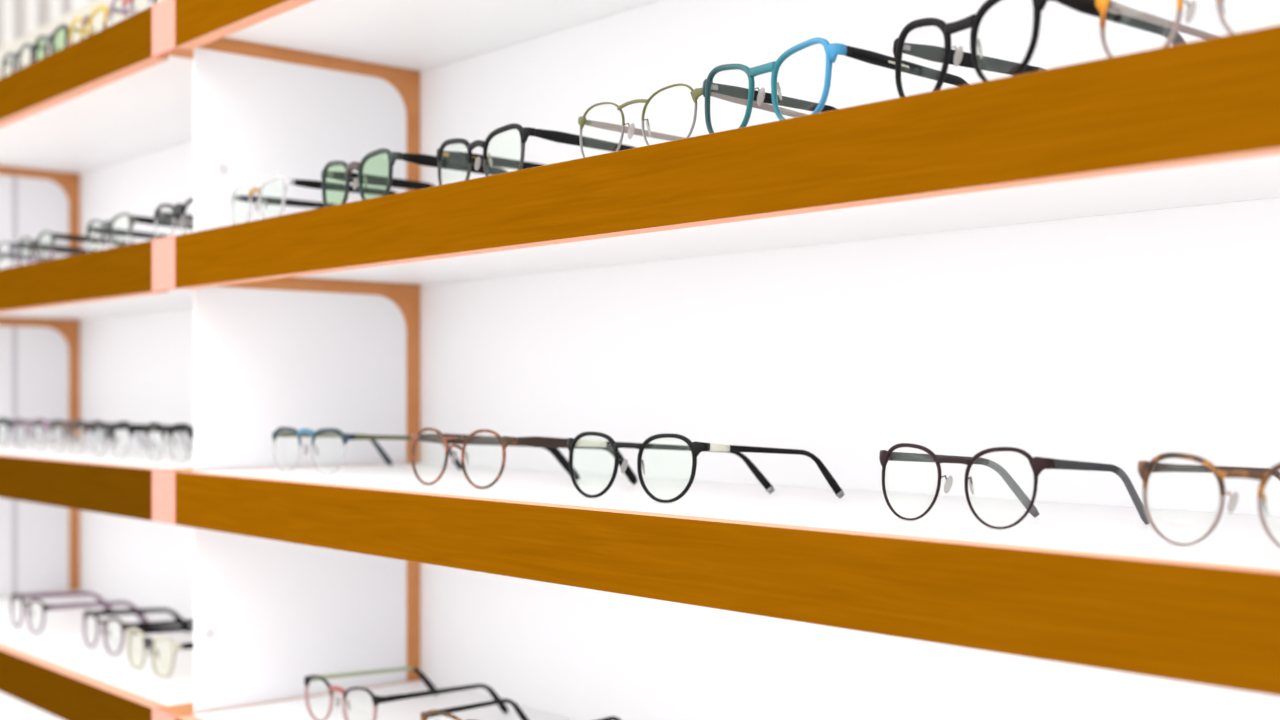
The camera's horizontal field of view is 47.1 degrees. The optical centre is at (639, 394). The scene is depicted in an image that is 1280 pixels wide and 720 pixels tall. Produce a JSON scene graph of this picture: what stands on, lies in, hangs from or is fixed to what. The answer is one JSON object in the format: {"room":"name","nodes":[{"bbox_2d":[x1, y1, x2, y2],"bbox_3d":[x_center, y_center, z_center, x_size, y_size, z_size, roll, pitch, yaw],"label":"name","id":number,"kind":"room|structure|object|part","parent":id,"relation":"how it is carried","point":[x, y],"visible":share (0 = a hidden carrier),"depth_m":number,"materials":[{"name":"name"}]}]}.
{"room":"shop","nodes":[
{"label":"shop","id":0,"kind":"room"},
{"bbox_2d":[0,0,90,47],"bbox_3d":[-0.349,-0.450,4.367,0.130,3.600,11.000,0,0,-42],"label":"wall","id":1,"kind":"structure","parent":0,"point":[18,18],"depth_m":7.43,"materials":[{"name":"grey paint"}]},
{"bbox_2d":[0,0,1279,719],"bbox_3d":[-1.221,0.351,2.793,0.030,1.998,8.200,0,0,-42],"label":"wall","id":2,"kind":"structure","parent":0,"point":[1122,340],"depth_m":1.25,"materials":[{"name":"white paint"}]},
{"bbox_2d":[0,166,79,719],"bbox_3d":[-1.060,0.158,2.366,0.293,1.123,0.056,0,0,-42],"label":"divider","id":3,"kind":"object","parent":2,"relation":"attached to","point":[40,357],"visible":0.58,"depth_m":2.40,"materials":[{"name":"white wood"}]},
{"bbox_3d":[-1.043,0.549,2.351,0.253,0.342,0.003,0,0,-42],"label":"panel","id":4,"kind":"part","parent":3,"relation":"part of","materials":[{"name":"white"}]},
{"bbox_3d":[-1.043,0.225,2.351,0.253,0.198,0.003,0,0,-42],"label":"panel","id":5,"kind":"part","parent":3,"relation":"part of","materials":[{"name":"white"}]},
{"bbox_3d":[-1.043,-0.017,2.351,0.253,0.189,0.003,0,0,-42],"label":"panel","id":6,"kind":"part","parent":3,"relation":"part of","materials":[{"name":"white"}]},
{"bbox_3d":[-1.043,-0.258,2.351,0.253,0.194,0.003,0,0,-42],"label":"panel","id":7,"kind":"part","parent":3,"relation":"part of","materials":[{"name":"white"}]},
{"bbox_2d":[0,6,193,173],"bbox_3d":[-0.718,-0.377,1.980,0.293,0.053,0.974,0,0,-42],"label":"display shelf","id":8,"kind":"object","parent":2,"relation":"attached to","point":[102,99],"visible":0.69,"depth_m":1.85,"materials":[{"name":"white laminate"}]},
{"bbox_2d":[2,43,49,76],"bbox_3d":[-0.756,-0.427,1.951,0.149,0.047,0.121,0,0,-42],"label":"eyeglasses","id":9,"kind":"object","parent":8,"relation":"on","point":[14,55],"visible":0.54,"depth_m":1.90,"materials":[{"name":"black"}]},
{"bbox_2d":[34,24,86,61],"bbox_3d":[-0.676,-0.427,1.861,0.149,0.048,0.121,0,0,-42],"label":"eyeglasses","id":10,"kind":"object","parent":8,"relation":"on","point":[50,38],"visible":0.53,"depth_m":1.81,"materials":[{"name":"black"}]},
{"bbox_3d":[-0.728,-0.427,1.816,0.011,0.048,0.121,4,-2,-41],"label":"frame","id":11,"kind":"part","parent":10,"relation":"part of","materials":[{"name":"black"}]},
{"bbox_2d":[69,4,127,44],"bbox_3d":[-0.597,-0.427,1.772,0.149,0.048,0.121,0,0,-42],"label":"eyeglasses","id":12,"kind":"object","parent":8,"relation":"on","point":[87,19],"visible":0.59,"depth_m":1.72,"materials":[{"name":"yellow plastic"}]},
{"bbox_2d":[109,0,150,20],"bbox_3d":[-0.516,-0.427,1.680,0.149,0.047,0.121,0,0,-42],"label":"eyeglasses","id":13,"kind":"object","parent":8,"relation":"on","point":[124,11],"visible":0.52,"depth_m":1.64,"materials":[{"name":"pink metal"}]},
{"bbox_2d":[0,590,193,719],"bbox_3d":[-0.718,0.351,1.980,0.293,0.053,0.974,0,0,-42],"label":"display shelf","id":14,"kind":"object","parent":2,"relation":"attached to","point":[53,670],"visible":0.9,"depth_m":1.80,"materials":[{"name":"white laminate"}]},
{"bbox_2d":[10,592,148,633],"bbox_3d":[-0.791,0.300,2.067,0.150,0.047,0.141,0,0,-42],"label":"eyeglasses","id":15,"kind":"object","parent":14,"relation":"on","point":[106,605],"visible":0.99,"depth_m":2.03,"materials":[{"name":"brown"}]},
{"bbox_3d":[-0.843,0.301,2.021,0.012,0.047,0.141,3,-2,-41],"label":"frame","id":16,"kind":"part","parent":15,"relation":"part of","materials":[{"name":"brown"}]},
{"bbox_2d":[83,608,193,654],"bbox_3d":[-0.627,0.300,1.905,0.150,0.047,0.141,0,0,-42],"label":"eyeglasses","id":17,"kind":"object","parent":14,"relation":"on","point":[179,620],"visible":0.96,"depth_m":1.86,"materials":[{"name":"brown"}]},
{"bbox_3d":[-0.679,0.301,1.859,0.012,0.047,0.141,3,-2,-41],"label":"frame","id":18,"kind":"part","parent":17,"relation":"part of","materials":[{"name":"brown"}]},
{"bbox_2d":[127,626,193,677],"bbox_3d":[-0.518,0.300,1.760,0.150,0.048,0.141,0,0,-42],"label":"eyeglasses","id":19,"kind":"object","parent":14,"relation":"on","point":[148,642],"visible":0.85,"depth_m":1.72,"materials":[{"name":"beige plastic"}]},
{"bbox_2d":[0,442,193,520],"bbox_3d":[-0.718,0.104,1.980,0.293,0.053,0.974,0,0,-42],"label":"display shelf","id":20,"kind":"object","parent":2,"relation":"attached to","point":[106,478],"visible":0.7,"depth_m":1.73,"materials":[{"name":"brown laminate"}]},
{"bbox_2d":[0,417,69,435],"bbox_3d":[-0.885,0.056,2.182,0.151,0.045,0.130,2,-1,-42],"label":"eyeglasses","id":21,"kind":"object","parent":20,"relation":"on","point":[9,423],"visible":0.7,"depth_m":2.10,"materials":[{"name":"black plastic"}]},
{"bbox_3d":[-0.938,0.055,2.135,0.011,0.045,0.130,2,-1,-42],"label":"frame","id":22,"kind":"part","parent":21,"relation":"part of","materials":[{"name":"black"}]},
{"bbox_2d":[14,418,92,438],"bbox_3d":[-0.789,0.056,2.073,0.151,0.045,0.130,2,-1,-42],"label":"eyeglasses","id":23,"kind":"object","parent":20,"relation":"on","point":[47,424],"visible":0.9,"depth_m":2.03,"materials":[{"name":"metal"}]},
{"bbox_3d":[-0.842,0.054,2.027,0.011,0.045,0.130,2,-1,-42],"label":"frame","id":24,"kind":"part","parent":23,"relation":"part of","materials":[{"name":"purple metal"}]},
{"bbox_2d":[51,419,114,440],"bbox_3d":[-0.694,0.056,1.966,0.151,0.045,0.130,2,-1,-42],"label":"eyeglasses","id":25,"kind":"object","parent":20,"relation":"on","point":[58,423],"visible":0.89,"depth_m":1.92,"materials":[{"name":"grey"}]},
{"bbox_3d":[-0.747,0.055,1.920,0.011,0.045,0.130,2,-1,-42],"label":"frame","id":26,"kind":"part","parent":25,"relation":"part of","materials":[{"name":"brown"}]},
{"bbox_2d":[91,420,172,443],"bbox_3d":[-0.600,0.056,1.860,0.151,0.046,0.130,2,-1,-42],"label":"eyeglasses","id":27,"kind":"object","parent":20,"relation":"on","point":[109,429],"visible":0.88,"depth_m":1.81,"materials":[{"name":"black plastic"}]},
{"bbox_3d":[-0.653,0.054,1.813,0.011,0.046,0.130,2,-1,-42],"label":"frame","id":28,"kind":"part","parent":27,"relation":"part of","materials":[{"name":"black plastic"}]},
{"bbox_2d":[146,422,193,447],"bbox_3d":[-0.489,0.056,1.734,0.151,0.045,0.130,2,-1,-42],"label":"eyeglasses","id":29,"kind":"object","parent":20,"relation":"on","point":[153,426],"visible":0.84,"depth_m":1.69,"materials":[{"name":"black plastic"}]},
{"bbox_3d":[-0.541,0.055,1.688,0.011,0.045,0.130,2,-1,-42],"label":"frame","id":30,"kind":"part","parent":29,"relation":"part of","materials":[{"name":"black plastic"}]},
{"bbox_2d":[0,240,193,318],"bbox_3d":[-0.718,-0.134,1.980,0.293,0.053,0.974,0,0,-42],"label":"display shelf","id":31,"kind":"object","parent":2,"relation":"attached to","point":[115,281],"visible":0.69,"depth_m":1.74,"materials":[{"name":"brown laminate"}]},
{"bbox_2d":[0,241,81,263],"bbox_3d":[-0.830,-0.184,2.057,0.151,0.047,0.141,0,0,-42],"label":"eyeglasses","id":32,"kind":"object","parent":31,"relation":"on","point":[11,245],"visible":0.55,"depth_m":2.02,"materials":[{"name":"grey plastic"}]},
{"bbox_3d":[-0.883,-0.184,2.010,0.012,0.047,0.141,3,-2,-42],"label":"frame","id":33,"kind":"part","parent":32,"relation":"part of","materials":[{"name":"grey"}]},
{"bbox_2d":[18,231,136,264],"bbox_3d":[-0.725,-0.184,1.938,0.151,0.047,0.141,0,0,-41],"label":"eyeglasses","id":34,"kind":"object","parent":31,"relation":"on","point":[33,244],"visible":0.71,"depth_m":1.89,"materials":[{"name":"grey"}]},
{"bbox_3d":[-0.778,-0.184,1.893,0.012,0.047,0.141,3,-2,-41],"label":"frame","id":35,"kind":"part","parent":34,"relation":"part of","materials":[{"name":"grey"}]},
{"bbox_2d":[86,213,193,242],"bbox_3d":[-0.567,-0.184,1.759,0.151,0.048,0.141,0,0,-42],"label":"eyeglasses","id":36,"kind":"object","parent":31,"relation":"on","point":[106,228],"visible":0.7,"depth_m":1.71,"materials":[{"name":"grey"}]},
{"bbox_3d":[-0.619,-0.184,1.713,0.012,0.048,0.141,3,-2,-42],"label":"frame","id":37,"kind":"part","parent":36,"relation":"part of","materials":[{"name":"grey"}]},
{"bbox_2d":[154,197,193,228],"bbox_3d":[-0.437,-0.184,1.613,0.151,0.048,0.141,0,0,-42],"label":"eyeglasses","id":38,"kind":"object","parent":31,"relation":"on","point":[178,212],"visible":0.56,"depth_m":1.58,"materials":[{"name":"black"}]},
{"bbox_2d":[152,0,419,719],"bbox_3d":[-0.377,0.158,1.595,0.293,1.123,0.056,0,0,-42],"label":"divider","id":39,"kind":"object","parent":2,"relation":"attached to","point":[298,353],"visible":0.77,"depth_m":1.57,"materials":[{"name":"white wood"}]},
{"bbox_3d":[-0.360,0.225,1.580,0.253,0.198,0.003,0,0,-42],"label":"panel","id":40,"kind":"part","parent":39,"relation":"part of","materials":[{"name":"white"}]},
{"bbox_3d":[-0.360,-0.017,1.580,0.253,0.189,0.003,0,0,-42],"label":"panel","id":41,"kind":"part","parent":39,"relation":"part of","materials":[{"name":"white"}]},
{"bbox_3d":[-0.360,-0.258,1.580,0.253,0.194,0.003,0,0,-42],"label":"panel","id":42,"kind":"part","parent":39,"relation":"part of","materials":[{"name":"white"}]},
{"bbox_2d":[175,680,572,719],"bbox_3d":[0.250,0.351,0.887,0.293,0.053,1.836,0,0,-42],"label":"display shelf","id":43,"kind":"object","parent":2,"relation":"attached to","point":[361,704],"visible":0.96,"depth_m":1.52,"materials":[{"name":"white laminate"}]},
{"bbox_2d":[304,667,508,719],"bbox_3d":[-0.236,0.304,1.482,0.164,0.045,0.141,2,-2,-43],"label":"eyeglasses","id":44,"kind":"object","parent":43,"relation":"on","point":[433,690],"visible":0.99,"depth_m":1.45,"materials":[{"name":"black"}]},
{"bbox_3d":[-0.292,0.302,1.431,0.012,0.045,0.141,2,-2,-43],"label":"frame","id":45,"kind":"part","parent":44,"relation":"part of","materials":[{"name":"black"}]},
{"bbox_2d":[420,699,620,719],"bbox_3d":[-0.099,0.301,1.326,0.142,0.046,0.150,0,0,36],"label":"eyeglasses","id":46,"kind":"object","parent":43,"relation":"on","point":[446,712],"visible":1,"depth_m":1.35,"materials":[{"name":"black"}]},
{"bbox_3d":[-0.140,0.301,1.270,0.142,0.046,0.012,0,-2,36],"label":"frame","id":47,"kind":"part","parent":46,"relation":"part of","materials":[{"name":"brown plastic"}]},
{"bbox_2d":[175,0,658,71],"bbox_3d":[0.250,-0.377,0.887,0.293,0.053,1.836,0,0,-42],"label":"display shelf","id":48,"kind":"object","parent":2,"relation":"attached to","point":[418,35],"visible":1,"depth_m":1.45,"materials":[{"name":"white laminate"}]},
{"bbox_2d":[175,463,1279,695],"bbox_3d":[0.250,0.104,0.887,0.293,0.053,1.836,0,0,-42],"label":"display shelf","id":49,"kind":"object","parent":2,"relation":"attached to","point":[1095,586],"visible":1,"depth_m":0.87,"materials":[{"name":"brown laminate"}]},
{"bbox_2d":[272,427,461,469],"bbox_3d":[-0.277,0.054,1.495,0.138,0.045,0.149,0,0,44],"label":"eyeglasses","id":50,"kind":"object","parent":49,"relation":"on","point":[305,432],"visible":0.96,"depth_m":1.45,"materials":[{"name":"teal metal"}]},
{"bbox_3d":[-0.326,0.055,1.445,0.138,0.045,0.011,0,-2,44],"label":"frame","id":51,"kind":"part","parent":50,"relation":"part of","materials":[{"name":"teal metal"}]},
{"bbox_2d":[411,428,637,488],"bbox_3d":[-0.103,0.053,1.272,0.150,0.049,0.138,0,0,-37],"label":"eyeglasses","id":52,"kind":"object","parent":49,"relation":"on","point":[551,444],"visible":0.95,"depth_m":1.24,"materials":[{"name":"brown"}]},
{"bbox_3d":[-0.153,0.053,1.233,0.011,0.049,0.139,5,-3,-45],"label":"frame","id":53,"kind":"part","parent":52,"relation":"part of","materials":[{"name":"brown metal"}]},
{"bbox_2d":[567,431,843,502],"bbox_3d":[0.049,0.052,1.085,0.204,0.050,0.111,0,0,-5],"label":"eyeglasses","id":54,"kind":"object","parent":49,"relation":"on","point":[695,447],"visible":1,"depth_m":1.08,"materials":[{"name":"black plastic"}]},
{"bbox_3d":[-0.006,0.052,1.077,0.142,0.050,0.011,0,-4,44],"label":"frame","id":55,"kind":"part","parent":54,"relation":"part of","materials":[{"name":"black"}]},
{"bbox_2d":[879,443,1148,528],"bbox_3d":[0.215,0.053,0.870,0.162,0.047,0.079,0,0,22],"label":"eyeglasses","id":56,"kind":"object","parent":49,"relation":"on","point":[1038,464],"visible":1,"depth_m":0.87,"materials":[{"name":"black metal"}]},
{"bbox_3d":[0.189,0.054,0.875,0.011,0.047,0.135,5,-3,-35],"label":"frame","id":57,"kind":"part","parent":56,"relation":"part of","materials":[{"name":"black metal"}]},
{"bbox_2d":[1138,453,1279,547],"bbox_3d":[0.357,0.053,0.762,0.149,0.047,0.132,0,0,-33],"label":"eyeglasses","id":58,"kind":"object","parent":49,"relation":"on","point":[1145,468],"visible":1,"depth_m":0.74,"materials":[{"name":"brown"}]},
{"bbox_2d":[175,25,1279,288],"bbox_3d":[0.250,-0.134,0.887,0.293,0.053,1.836,0,0,-42],"label":"display shelf","id":59,"kind":"object","parent":2,"relation":"attached to","point":[1195,123],"visible":1,"depth_m":0.89,"materials":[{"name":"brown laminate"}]},
{"bbox_2d":[234,179,395,210],"bbox_3d":[-0.308,-0.181,1.440,0.151,0.043,0.138,1,0,-37],"label":"eyeglasses","id":60,"kind":"object","parent":59,"relation":"on","point":[257,200],"visible":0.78,"depth_m":1.41,"materials":[{"name":"grey"}]},
{"bbox_3d":[-0.363,-0.182,1.397,0.011,0.043,0.138,1,0,-37],"label":"frame","id":61,"kind":"part","parent":60,"relation":"part of","materials":[{"name":"orange"}]},
{"bbox_2d":[321,148,507,206],"bbox_3d":[-0.189,-0.182,1.307,0.152,0.046,0.133,2,-1,-40],"label":"eyeglasses","id":62,"kind":"object","parent":59,"relation":"on","point":[358,179],"visible":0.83,"depth_m":1.27,"materials":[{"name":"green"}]},
{"bbox_3d":[-0.243,-0.183,1.263,0.011,0.046,0.133,2,-1,-40],"label":"frame","id":63,"kind":"part","parent":62,"relation":"part of","materials":[{"name":"black plastic"}]},
{"bbox_2d":[436,123,636,184],"bbox_3d":[-0.071,-0.182,1.196,0.151,0.046,0.133,2,-1,-40],"label":"eyeglasses","id":64,"kind":"object","parent":59,"relation":"on","point":[468,157],"visible":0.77,"depth_m":1.15,"materials":[{"name":"black plastic"}]},
{"bbox_3d":[-0.125,-0.183,1.151,0.011,0.046,0.133,2,-1,-40],"label":"frame","id":65,"kind":"part","parent":64,"relation":"part of","materials":[{"name":"black plastic"}]},
{"bbox_2d":[578,83,807,157],"bbox_3d":[0.051,-0.184,1.056,0.149,0.047,0.138,0,0,-40],"label":"eyeglasses","id":66,"kind":"object","parent":59,"relation":"on","point":[696,93],"visible":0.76,"depth_m":1.02,"materials":[{"name":"green metal"}]},
{"bbox_3d":[-0.002,-0.184,1.012,0.011,0.047,0.138,3,-2,-40],"label":"frame","id":67,"kind":"part","parent":66,"relation":"part of","materials":[{"name":"green metal"}]},
{"bbox_2d":[702,37,967,133],"bbox_3d":[0.134,-0.185,0.938,0.150,0.049,0.128,0,0,-36],"label":"eyeglasses","id":68,"kind":"object","parent":59,"relation":"on","point":[832,50],"visible":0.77,"depth_m":0.89,"materials":[{"name":"blue plastic"}]},
{"bbox_3d":[0.077,-0.185,0.897,0.011,0.049,0.128,3,-2,-35],"label":"frame","id":69,"kind":"part","parent":68,"relation":"part of","materials":[{"name":"blue plastic"}]},
{"bbox_2d":[893,0,1185,96],"bbox_3d":[0.237,-0.187,0.824,0.150,0.052,0.129,0,0,-25],"label":"eyeglasses","id":70,"kind":"object","parent":59,"relation":"on","point":[946,55],"visible":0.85,"depth_m":0.80,"materials":[{"name":"black plastic"}]},
{"bbox_3d":[0.176,-0.186,0.796,0.011,0.052,0.129,4,-2,-27],"label":"frame","id":71,"kind":"part","parent":70,"relation":"part of","materials":[{"name":"black plastic"}]},
{"bbox_2d":[1095,0,1234,57],"bbox_3d":[0.323,-0.185,0.740,0.149,0.049,0.125,0,0,-37],"label":"eyeglasses","id":72,"kind":"object","parent":59,"relation":"on","point":[1102,6],"visible":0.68,"depth_m":0.74,"materials":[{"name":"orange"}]}
]}

